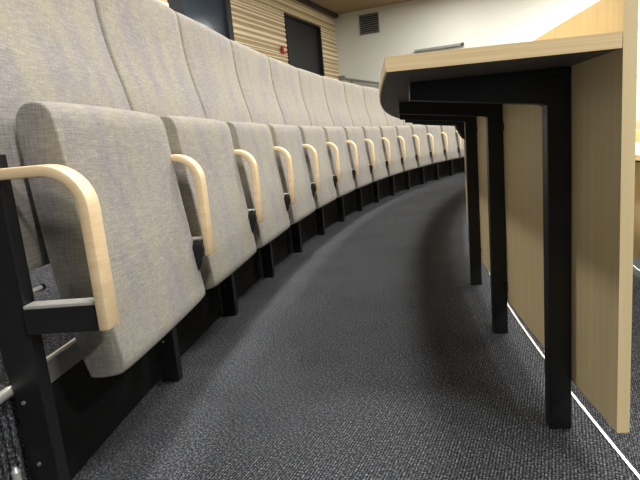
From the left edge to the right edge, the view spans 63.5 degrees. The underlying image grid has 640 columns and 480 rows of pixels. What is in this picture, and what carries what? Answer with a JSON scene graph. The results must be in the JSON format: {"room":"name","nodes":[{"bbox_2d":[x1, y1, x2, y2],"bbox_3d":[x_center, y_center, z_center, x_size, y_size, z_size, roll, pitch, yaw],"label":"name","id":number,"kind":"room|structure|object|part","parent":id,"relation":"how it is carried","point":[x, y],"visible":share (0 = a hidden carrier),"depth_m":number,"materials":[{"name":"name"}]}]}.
{"room":"lecture hall","nodes":[
{"label":"lecture hall","id":0,"kind":"room"},
{"bbox_2d":[0,264,74,479],"bbox_3d":[1.152,0.666,0.594,5.483,1.010,21.085,-4,11,5],"label":"floor","id":1,"kind":"structure","parent":0,"point":[13,452],"depth_m":0.91,"materials":[{"name":"grey carpet"}]},
{"bbox_2d":[0,385,13,404],"bbox_3d":[-0.459,0.603,-1.012,0.158,0.019,3.864,-6,11,-3],"label":"trim","id":2,"kind":"structure","parent":1,"relation":"attached to","point":[7,392],"depth_m":0.86,"materials":[{"name":"silver metal"}]},
{"bbox_2d":[11,466,22,479],"bbox_3d":[-0.511,0.438,0.884,0.015,0.110,0.015,-5,10,0],"label":"trim","id":3,"kind":"structure","parent":1,"relation":"attached to","point":[16,474],"depth_m":0.87,"materials":[{"name":"silver metal"}]},
{"bbox_2d":[46,338,76,361],"bbox_3d":[1.538,-0.866,5.885,1.171,0.010,10.930,1,12,29],"label":"trim","id":4,"kind":"structure","parent":1,"relation":"attached to","point":[67,345],"depth_m":1.04,"materials":[{"name":"silver metal"}]},
{"bbox_2d":[47,158,458,382],"bbox_3d":[1.540,-0.846,5.888,1.168,0.047,10.928,1,12,29],"label":"trim","id":5,"kind":"structure","parent":1,"relation":"attached to","point":[62,362],"depth_m":1.04,"materials":[{"name":"grey"}]},
{"bbox_2d":[158,0,339,80],"bbox_3d":[-2.655,-1.390,5.070,0.163,4.090,15.100,0,12,25],"label":"wall","id":6,"kind":"structure","parent":0,"point":[258,25],"depth_m":8.93,"materials":[{"name":"brown wood"}]},
{"bbox_2d":[167,0,234,40],"bbox_3d":[-1.605,-2.527,7.261,0.120,2.270,1.420,0,12,25],"label":"door","id":7,"kind":"structure","parent":6,"relation":"in","point":[216,15],"depth_m":7.37,"materials":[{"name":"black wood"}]},
{"bbox_3d":[-1.585,-2.592,7.327,0.020,1.970,1.020,0,12,25],"label":"glass pane","id":8,"kind":"part","parent":7,"relation":"part of","materials":[{"name":"grey"}]},
{"bbox_2d":[281,46,285,53],"bbox_3d":[-0.640,-3.356,9.124,0.055,0.120,0.110,0,12,25],"label":"fire alarm","id":9,"kind":"object","parent":6,"relation":"attached to","point":[283,48],"visible":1,"depth_m":9.08,"materials":[{"name":"red plastic"}]},
{"bbox_2d":[284,13,324,75],"bbox_3d":[-0.280,-3.265,10.092,0.130,1.925,1.540,0,12,25],"label":"door","id":10,"kind":"structure","parent":6,"relation":"in","point":[304,40],"depth_m":10.04,"materials":[{"name":"black wood"}]},
{"bbox_2d":[296,0,337,17],"bbox_3d":[-2.743,-3.351,4.606,0.089,0.065,15.000,0,12,25],"label":"trim","id":11,"kind":"structure","parent":6,"relation":"attached to","point":[309,3],"depth_m":10.39,"materials":[{"name":"brown"}]},
{"bbox_2d":[72,172,638,479],"bbox_3d":[2.182,0.670,0.780,5.362,0.750,19.910,-4,11,6],"label":"floor","id":12,"kind":"structure","parent":0,"point":[371,351],"depth_m":1.35,"materials":[{"name":"grey carpet"}]},
{"bbox_2d":[0,0,204,479],"bbox_3d":[-0.461,-0.104,1.080,0.270,1.130,0.580,-4,11,6],"label":"seat","id":13,"kind":"object","parent":12,"relation":"on","point":[89,188],"visible":1,"depth_m":0.92,"materials":[{"name":"grey fabric"}]},
{"bbox_3d":[-0.504,0.185,0.873,0.062,0.648,0.031,-4,11,6],"label":"post","id":14,"kind":"part","parent":13,"relation":"part of","materials":[{"name":"black metal"}]},
{"bbox_3d":[-0.432,0.016,0.826,0.174,0.269,0.040,-4,11,5],"label":"armrest","id":15,"kind":"part","parent":13,"relation":"part of","materials":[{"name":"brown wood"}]},
{"bbox_3d":[-0.557,-0.320,1.067,0.112,0.684,0.541,-4,11,6],"label":"backrest","id":16,"kind":"part","parent":13,"relation":"part of","materials":[{"name":"grey fabric"}]},
{"bbox_3d":[-0.406,-0.035,1.123,0.128,0.498,0.479,-4,11,6],"label":"seat","id":17,"kind":"part","parent":13,"relation":"part of","materials":[{"name":"grey fabric"}]},
{"bbox_3d":[-0.319,0.039,1.348,0.037,0.083,0.020,-4,11,6],"label":"hinge plate","id":18,"kind":"part","parent":13,"relation":"part of","materials":[{"name":"black metal"}]},
{"bbox_2d":[94,0,256,381],"bbox_3d":[-0.399,-0.209,1.617,0.270,1.130,0.580,-4,11,9],"label":"seat","id":19,"kind":"object","parent":12,"relation":"on","point":[142,38],"visible":0.76,"depth_m":1.52,"materials":[{"name":"grey fabric"}]},
{"bbox_3d":[-0.495,-0.426,1.607,0.112,0.684,0.541,-4,11,9],"label":"backrest","id":20,"kind":"part","parent":19,"relation":"part of","materials":[{"name":"grey fabric"}]},
{"bbox_3d":[-0.453,0.080,1.413,0.062,0.648,0.031,-4,11,9],"label":"post","id":21,"kind":"part","parent":19,"relation":"part of","materials":[{"name":"black metal"}]},
{"bbox_3d":[-0.382,-0.088,1.363,0.174,0.269,0.040,-4,11,7],"label":"armrest","id":22,"kind":"part","parent":19,"relation":"part of","materials":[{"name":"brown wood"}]},
{"bbox_3d":[-0.344,-0.140,1.658,0.128,0.498,0.479,-4,11,9],"label":"seat","id":23,"kind":"part","parent":19,"relation":"part of","materials":[{"name":"grey fabric"}]},
{"bbox_3d":[-0.248,-0.067,1.880,0.037,0.083,0.020,-4,11,9],"label":"hinge plate","id":24,"kind":"part","parent":19,"relation":"part of","materials":[{"name":"black metal"}]},
{"bbox_2d":[174,11,290,315],"bbox_3d":[-0.315,-0.316,2.151,0.270,1.130,0.580,-3,11,11],"label":"seat","id":25,"kind":"object","parent":12,"relation":"on","point":[208,55],"visible":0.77,"depth_m":2.05,"materials":[{"name":"grey fabric"}]},
{"bbox_3d":[-0.409,-0.534,2.144,0.112,0.684,0.541,-3,11,11],"label":"backrest","id":26,"kind":"part","parent":25,"relation":"part of","materials":[{"name":"grey fabric"}]},
{"bbox_3d":[-0.379,-0.027,1.950,0.062,0.648,0.031,-3,11,11],"label":"post","id":27,"kind":"part","parent":25,"relation":"part of","materials":[{"name":"black metal"}]},
{"bbox_3d":[-0.309,-0.194,1.897,0.174,0.269,0.040,-3,11,10],"label":"armrest","id":28,"kind":"part","parent":25,"relation":"part of","materials":[{"name":"brown wood"}]},
{"bbox_3d":[-0.259,-0.247,2.190,0.128,0.498,0.479,-3,11,11],"label":"seat","id":29,"kind":"part","parent":25,"relation":"part of","materials":[{"name":"grey fabric"}]},
{"bbox_3d":[-0.154,-0.173,2.408,0.037,0.083,0.020,-3,11,11],"label":"hinge plate","id":30,"kind":"part","parent":25,"relation":"part of","materials":[{"name":"black metal"}]},
{"bbox_2d":[51,158,462,479],"bbox_3d":[1.551,-0.719,5.912,1.166,0.213,10.928,1,12,29],"label":"stair riser","id":31,"kind":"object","parent":12,"relation":"attached to","point":[89,409],"depth_m":1.36,"materials":[{"name":"black"}]},
{"bbox_2d":[229,39,315,277],"bbox_3d":[-0.209,-0.424,2.680,0.270,1.130,0.580,-3,11,13],"label":"seat","id":32,"kind":"object","parent":12,"relation":"on","point":[252,68],"visible":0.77,"depth_m":2.58,"materials":[{"name":"grey fabric"}]},
{"bbox_3d":[-0.301,-0.643,2.676,0.112,0.684,0.541,-3,11,13],"label":"backrest","id":33,"kind":"part","parent":32,"relation":"part of","materials":[{"name":"grey fabric"}]},
{"bbox_3d":[-0.283,-0.135,2.484,0.062,0.648,0.031,-3,11,13],"label":"post","id":34,"kind":"part","parent":32,"relation":"part of","materials":[{"name":"black metal"}]},
{"bbox_3d":[-0.214,-0.301,2.426,0.174,0.269,0.040,-3,11,12],"label":"armrest","id":35,"kind":"part","parent":32,"relation":"part of","materials":[{"name":"brown wood"}]},
{"bbox_3d":[-0.151,-0.355,2.717,0.128,0.498,0.479,-3,11,13],"label":"seat","id":36,"kind":"part","parent":32,"relation":"part of","materials":[{"name":"grey fabric"}]},
{"bbox_3d":[-0.039,-0.281,2.931,0.037,0.083,0.020,-3,11,13],"label":"hinge plate","id":37,"kind":"part","parent":32,"relation":"part of","materials":[{"name":"black metal"}]},
{"bbox_2d":[267,57,337,252],"bbox_3d":[-0.081,-0.534,3.205,0.270,1.130,0.580,-2,11,16],"label":"seat","id":38,"kind":"object","parent":12,"relation":"on","point":[284,76],"visible":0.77,"depth_m":3.12,"materials":[{"name":"grey fabric"}]},
{"bbox_3d":[-0.172,-0.753,3.204,0.112,0.684,0.541,-2,11,16],"label":"backrest","id":39,"kind":"part","parent":38,"relation":"part of","materials":[{"name":"grey fabric"}]},
{"bbox_3d":[-0.165,-0.244,3.013,0.062,0.648,0.031,-2,11,16],"label":"post","id":40,"kind":"part","parent":38,"relation":"part of","materials":[{"name":"black metal"}]},
{"bbox_3d":[-0.097,-0.410,2.952,0.174,0.269,0.040,-3,11,14],"label":"armrest","id":41,"kind":"part","parent":38,"relation":"part of","materials":[{"name":"brown wood"}]},
{"bbox_3d":[-0.022,-0.464,3.239,0.128,0.498,0.479,-2,11,16],"label":"seat","id":42,"kind":"part","parent":38,"relation":"part of","materials":[{"name":"grey fabric"}]},
{"bbox_3d":[0.099,-0.390,3.449,0.037,0.083,0.020,-2,11,16],"label":"hinge plate","id":43,"kind":"part","parent":38,"relation":"part of","materials":[{"name":"black metal"}]},
{"bbox_2d":[297,68,355,234],"bbox_3d":[0.070,-0.644,3.723,0.270,1.130,0.580,-2,11,18],"label":"seat","id":44,"kind":"object","parent":12,"relation":"on","point":[311,84],"visible":0.71,"depth_m":3.64,"materials":[{"name":"grey fabric"}]},
{"bbox_3d":[-0.019,-0.864,3.725,0.112,0.684,0.541,-2,11,18],"label":"backrest","id":45,"kind":"part","parent":44,"relation":"part of","materials":[{"name":"grey fabric"}]},
{"bbox_3d":[-0.024,-0.354,3.535,0.062,0.648,0.031,-2,11,18],"label":"post","id":46,"kind":"part","parent":44,"relation":"part of","materials":[{"name":"black metal"}]},
{"bbox_3d":[0.043,-0.519,3.471,0.174,0.269,0.040,-2,11,17],"label":"armrest","id":47,"kind":"part","parent":44,"relation":"part of","materials":[{"name":"brown wood"}]},
{"bbox_3d":[0.129,-0.574,3.755,0.128,0.498,0.479,-2,11,18],"label":"seat","id":48,"kind":"part","parent":44,"relation":"part of","materials":[{"name":"grey fabric"}]},
{"bbox_3d":[0.258,-0.500,3.960,0.037,0.083,0.020,-2,11,18],"label":"hinge plate","id":49,"kind":"part","parent":44,"relation":"part of","materials":[{"name":"black metal"}]},
{"bbox_2d":[321,76,372,221],"bbox_3d":[0.242,-0.755,4.234,0.270,1.130,0.580,-1,11,20],"label":"seat","id":50,"kind":"object","parent":12,"relation":"on","point":[334,92],"visible":0.71,"depth_m":4.15,"materials":[{"name":"grey fabric"}]},
{"bbox_3d":[0.154,-0.976,4.239,0.112,0.684,0.541,-1,11,20],"label":"backrest","id":51,"kind":"part","parent":50,"relation":"part of","materials":[{"name":"grey fabric"}]},
{"bbox_3d":[0.138,-0.465,4.052,0.062,0.648,0.031,-1,11,20],"label":"post","id":52,"kind":"part","parent":50,"relation":"part of","materials":[{"name":"black metal"}]},
{"bbox_3d":[0.203,-0.630,3.984,0.174,0.269,0.040,-2,11,19],"label":"armrest","id":53,"kind":"part","parent":50,"relation":"part of","materials":[{"name":"brown wood"}]},
{"bbox_3d":[0.302,-0.684,4.264,0.128,0.498,0.479,-1,11,20],"label":"seat","id":54,"kind":"part","parent":50,"relation":"part of","materials":[{"name":"grey fabric"}]},
{"bbox_2d":[343,82,388,210],"bbox_3d":[0.435,-0.866,4.738,0.270,1.130,0.580,-1,11,23],"label":"seat","id":55,"kind":"object","parent":12,"relation":"on","point":[354,96],"visible":0.72,"depth_m":4.66,"materials":[{"name":"grey fabric"}]},
{"bbox_3d":[0.350,-1.088,4.745,0.112,0.684,0.541,-1,11,22],"label":"backrest","id":56,"kind":"part","parent":55,"relation":"part of","materials":[{"name":"grey fabric"}]},
{"bbox_3d":[0.322,-0.577,4.561,0.062,0.648,0.031,-1,11,23],"label":"post","id":57,"kind":"part","parent":55,"relation":"part of","materials":[{"name":"black metal"}]},
{"bbox_3d":[0.386,-0.741,4.490,0.174,0.269,0.040,-1,11,21],"label":"armrest","id":58,"kind":"part","parent":55,"relation":"part of","materials":[{"name":"brown wood"}]},
{"bbox_3d":[0.496,-0.795,4.766,0.128,0.498,0.479,-1,11,22],"label":"seat","id":59,"kind":"part","parent":55,"relation":"part of","materials":[{"name":"grey fabric"}]},
{"bbox_2d":[362,86,403,202],"bbox_3d":[0.650,-0.978,5.233,0.270,1.130,0.580,0,12,25],"label":"seat","id":60,"kind":"object","parent":12,"relation":"on","point":[375,112],"visible":0.7,"depth_m":5.16,"materials":[{"name":"grey fabric"}]},
{"bbox_3d":[0.566,-1.200,5.242,0.112,0.684,0.541,0,12,25],"label":"backrest","id":61,"kind":"part","parent":60,"relation":"part of","materials":[{"name":"grey fabric"}]},
{"bbox_3d":[0.527,-0.689,5.062,0.062,0.648,0.031,0,12,25],"label":"post","id":62,"kind":"part","parent":60,"relation":"part of","materials":[{"name":"black metal"}]},
{"bbox_3d":[0.589,-0.852,4.988,0.174,0.269,0.040,-1,11,24],"label":"armrest","id":63,"kind":"part","parent":60,"relation":"part of","materials":[{"name":"brown wood"}]},
{"bbox_3d":[0.711,-0.907,5.259,0.128,0.498,0.479,0,12,25],"label":"seat","id":64,"kind":"part","parent":60,"relation":"part of","materials":[{"name":"grey fabric"}]},
{"bbox_2d":[383,110,417,195],"bbox_3d":[0.885,-1.090,5.718,0.270,1.130,0.580,0,12,27],"label":"seat","id":65,"kind":"object","parent":12,"relation":"on","point":[404,133],"visible":0.58,"depth_m":5.63,"materials":[{"name":"grey fabric"}]},
{"bbox_3d":[0.753,-0.801,5.553,0.062,0.648,0.031,0,12,27],"label":"post","id":66,"kind":"part","parent":65,"relation":"part of","materials":[{"name":"black metal"}]},
{"bbox_3d":[0.803,-1.313,5.730,0.112,0.684,0.541,0,12,27],"label":"backrest","id":67,"kind":"part","parent":65,"relation":"part of","materials":[{"name":"grey fabric"}]},
{"bbox_3d":[0.814,-0.963,5.476,0.174,0.269,0.040,0,12,26],"label":"armrest","id":68,"kind":"part","parent":65,"relation":"part of","materials":[{"name":"brown wood"}]},
{"bbox_3d":[0.947,-1.018,5.742,0.128,0.498,0.479,0,12,27],"label":"seat","id":69,"kind":"part","parent":65,"relation":"part of","materials":[{"name":"grey fabric"}]},
{"bbox_2d":[403,120,431,189],"bbox_3d":[1.140,-1.202,6.193,0.270,1.130,0.580,1,12,29],"label":"seat","id":70,"kind":"object","parent":12,"relation":"on","point":[419,134],"visible":0.5,"depth_m":6.11,"materials":[{"name":"grey fabric"}]},
{"bbox_3d":[1.000,-0.913,6.035,0.062,0.648,0.031,1,12,29],"label":"post","id":71,"kind":"part","parent":70,"relation":"part of","materials":[{"name":"black metal"}]},
{"bbox_3d":[1.061,-1.425,6.208,0.112,0.684,0.541,1,12,29],"label":"backrest","id":72,"kind":"part","parent":70,"relation":"part of","materials":[{"name":"grey fabric"}]},
{"bbox_3d":[1.058,-1.075,5.955,0.174,0.269,0.040,0,12,28],"label":"armrest","id":73,"kind":"part","parent":70,"relation":"part of","materials":[{"name":"brown wood"}]},
{"bbox_3d":[1.202,-1.130,6.215,0.128,0.498,0.479,1,12,29],"label":"seat","id":74,"kind":"part","parent":70,"relation":"part of","materials":[{"name":"grey fabric"}]},
{"bbox_2d":[419,124,445,183],"bbox_3d":[1.415,-1.313,6.657,0.270,1.130,0.580,1,12,32],"label":"seat","id":75,"kind":"object","parent":12,"relation":"on","point":[434,137],"visible":0.52,"depth_m":6.58,"materials":[{"name":"grey fabric"}]},
{"bbox_3d":[1.267,-1.025,6.506,0.062,0.648,0.031,1,12,32],"label":"post","id":76,"kind":"part","parent":75,"relation":"part of","materials":[{"name":"black metal"}]},
{"bbox_3d":[1.323,-1.186,6.423,0.174,0.269,0.040,1,12,31],"label":"armrest","id":77,"kind":"part","parent":75,"relation":"part of","materials":[{"name":"brown wood"}]},
{"bbox_3d":[1.478,-1.241,6.676,0.128,0.498,0.479,1,12,32],"label":"seat","id":78,"kind":"part","parent":75,"relation":"part of","materials":[{"name":"grey fabric"}]},
{"bbox_2d":[434,126,459,179],"bbox_3d":[1.710,-1.425,7.109,0.270,1.130,0.580,2,13,34],"label":"seat","id":79,"kind":"object","parent":12,"relation":"on","point":[448,134],"visible":0.49,"depth_m":7.03,"materials":[{"name":"grey fabric"}]},
{"bbox_3d":[1.553,-1.137,6.965,0.062,0.648,0.031,2,13,34],"label":"post","id":80,"kind":"part","parent":79,"relation":"part of","materials":[{"name":"black metal"}]},
{"bbox_3d":[1.607,-1.297,6.879,0.174,0.269,0.040,2,13,33],"label":"armrest","id":81,"kind":"part","parent":79,"relation":"part of","materials":[{"name":"brown wood"}]},
{"bbox_3d":[1.772,-1.352,7.126,0.128,0.498,0.479,2,13,34],"label":"seat","id":82,"kind":"part","parent":79,"relation":"part of","materials":[{"name":"grey fabric"}]},
{"bbox_2d":[448,128,463,175],"bbox_3d":[2.023,-1.535,7.548,0.270,1.130,0.580,3,13,36],"label":"seat","id":83,"kind":"object","parent":12,"relation":"on","point":[460,142],"visible":0.1,"depth_m":7.41,"materials":[{"name":"grey fabric"}]},
{"bbox_3d":[1.859,-1.248,7.412,0.062,0.648,0.031,3,13,36],"label":"post","id":84,"kind":"part","parent":83,"relation":"part of","materials":[{"name":"black metal"}]},
{"bbox_3d":[1.910,-1.407,7.323,0.174,0.269,0.040,2,13,35],"label":"armrest","id":85,"kind":"part","parent":83,"relation":"part of","materials":[{"name":"brown wood"}]},
{"bbox_3d":[2.086,-1.462,7.563,0.128,0.498,0.479,3,13,36],"label":"seat","id":86,"kind":"part","parent":83,"relation":"part of","materials":[{"name":"grey fabric"}]},
{"bbox_2d":[379,0,638,432],"bbox_3d":[2.121,-0.963,5.332,1.359,0.800,10.023,0,12,28],"label":"curved desk","id":87,"kind":"object","parent":12,"relation":"on","point":[546,124],"visible":1,"depth_m":0.95,"materials":[{"name":"brown wood"}]},
{"bbox_3d":[0.457,-0.482,2.016,0.289,0.064,0.032,-3,11,11],"label":"bracket arm","id":88,"kind":"part","parent":87,"relation":"part of","materials":[{"name":"black metal"}]},
{"bbox_3d":[0.567,-0.549,2.542,0.288,0.144,0.098,-5,10,0],"label":"bracket arm","id":89,"kind":"part","parent":87,"relation":"part of","materials":[{"name":"black metal"}]},
{"bbox_3d":[0.696,-0.656,3.054,0.286,0.144,0.109,-5,10,0],"label":"bracket arm","id":90,"kind":"part","parent":87,"relation":"part of","materials":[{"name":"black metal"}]},
{"bbox_3d":[0.374,-0.377,1.494,0.289,0.064,0.032,-4,11,8],"label":"bracket arm","id":91,"kind":"part","parent":87,"relation":"part of","materials":[{"name":"black metal"}]},
{"bbox_3d":[0.608,-0.163,2.054,0.042,0.700,0.032,-3,11,11],"label":"leg","id":92,"kind":"part","parent":87,"relation":"part of","materials":[{"name":"black metal"}]},
{"bbox_3d":[0.314,-0.274,0.968,0.289,0.064,0.032,-4,11,6],"label":"bracket arm","id":93,"kind":"part","parent":87,"relation":"part of","materials":[{"name":"black metal"}]},
{"bbox_3d":[0.526,-0.059,1.536,0.042,0.700,0.032,-4,11,8],"label":"leg","id":94,"kind":"part","parent":87,"relation":"part of","materials":[{"name":"black metal"}]},
{"bbox_3d":[2.706,-1.011,5.012,4.653,0.695,8.582,-5,10,0],"label":"panel","id":95,"kind":"part","parent":87,"relation":"part of","materials":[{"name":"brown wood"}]},
{"bbox_3d":[0.466,0.043,1.016,0.042,0.700,0.032,-4,11,6],"label":"leg","id":96,"kind":"part","parent":87,"relation":"part of","materials":[{"name":"black metal"}]},
{"bbox_2d":[489,273,639,479],"bbox_3d":[2.393,-0.007,2.272,3.237,0.011,16.658,-3,11,14],"label":"trim","id":97,"kind":"structure","parent":12,"relation":"attached to","point":[508,305],"depth_m":1.08,"materials":[{"name":"silver metal"}]},
{"bbox_2d":[310,0,411,13],"bbox_3d":[4.664,-3.896,3.428,26.000,0.100,22.000,-5,10,0],"label":"ceiling","id":98,"kind":"structure","parent":0,"point":[337,6],"depth_m":10.58,"materials":[{"name":"brown wood"}]},
{"bbox_2d":[334,0,639,119],"bbox_3d":[6.953,-3.034,9.171,14.150,4.090,0.150,-1,11,22],"label":"wall","id":99,"kind":"structure","parent":0,"point":[407,27],"depth_m":10.54,"materials":[{"name":"beige paint"}]},
{"bbox_2d":[339,75,378,84],"bbox_3d":[1.185,-3.418,11.216,1.592,0.459,0.090,-1,11,22],"label":"wall handrail","id":100,"kind":"object","parent":99,"relation":"attached to","point":[340,77],"visible":0.67,"depth_m":11.30,"materials":[{"name":"grey metal"}]},
{"bbox_2d":[359,12,379,35],"bbox_3d":[1.050,-4.615,11.041,0.430,0.405,0.021,-1,11,22],"label":"air vent","id":101,"kind":"object","parent":99,"relation":"in","point":[368,23],"visible":1,"depth_m":11.04,"materials":[{"name":"black metal"}]},
{"bbox_2d":[415,42,463,52],"bbox_3d":[2.442,-3.946,10.615,0.990,0.060,0.073,-1,11,22],"label":"wall rail","id":102,"kind":"object","parent":99,"relation":"attached to","point":[462,43],"visible":1,"depth_m":10.58,"materials":[{"name":"silver metal"}]},
{"bbox_2d":[507,266,639,474],"bbox_3d":[3.147,0.676,0.986,5.092,0.490,18.775,-4,11,8],"label":"floor","id":103,"kind":"structure","parent":0,"point":[628,444],"depth_m":1.65,"materials":[{"name":"grey carpet"}]},
{"bbox_2d":[633,120,639,259],"bbox_3d":[3.194,-0.793,5.315,1.476,0.800,10.187,1,12,30],"label":"curved desk","id":104,"kind":"object","parent":103,"relation":"on","point":[636,241],"visible":0.06,"depth_m":2.80,"materials":[{"name":"brown wood"}]},
{"bbox_2d":[633,256,639,269],"bbox_3d":[5.176,0.618,1.011,7.408,0.230,17.703,-3,11,14],"label":"floor","id":105,"kind":"structure","parent":0,"point":[636,262],"depth_m":4.07,"materials":[{"name":"grey carpet"}]}
]}

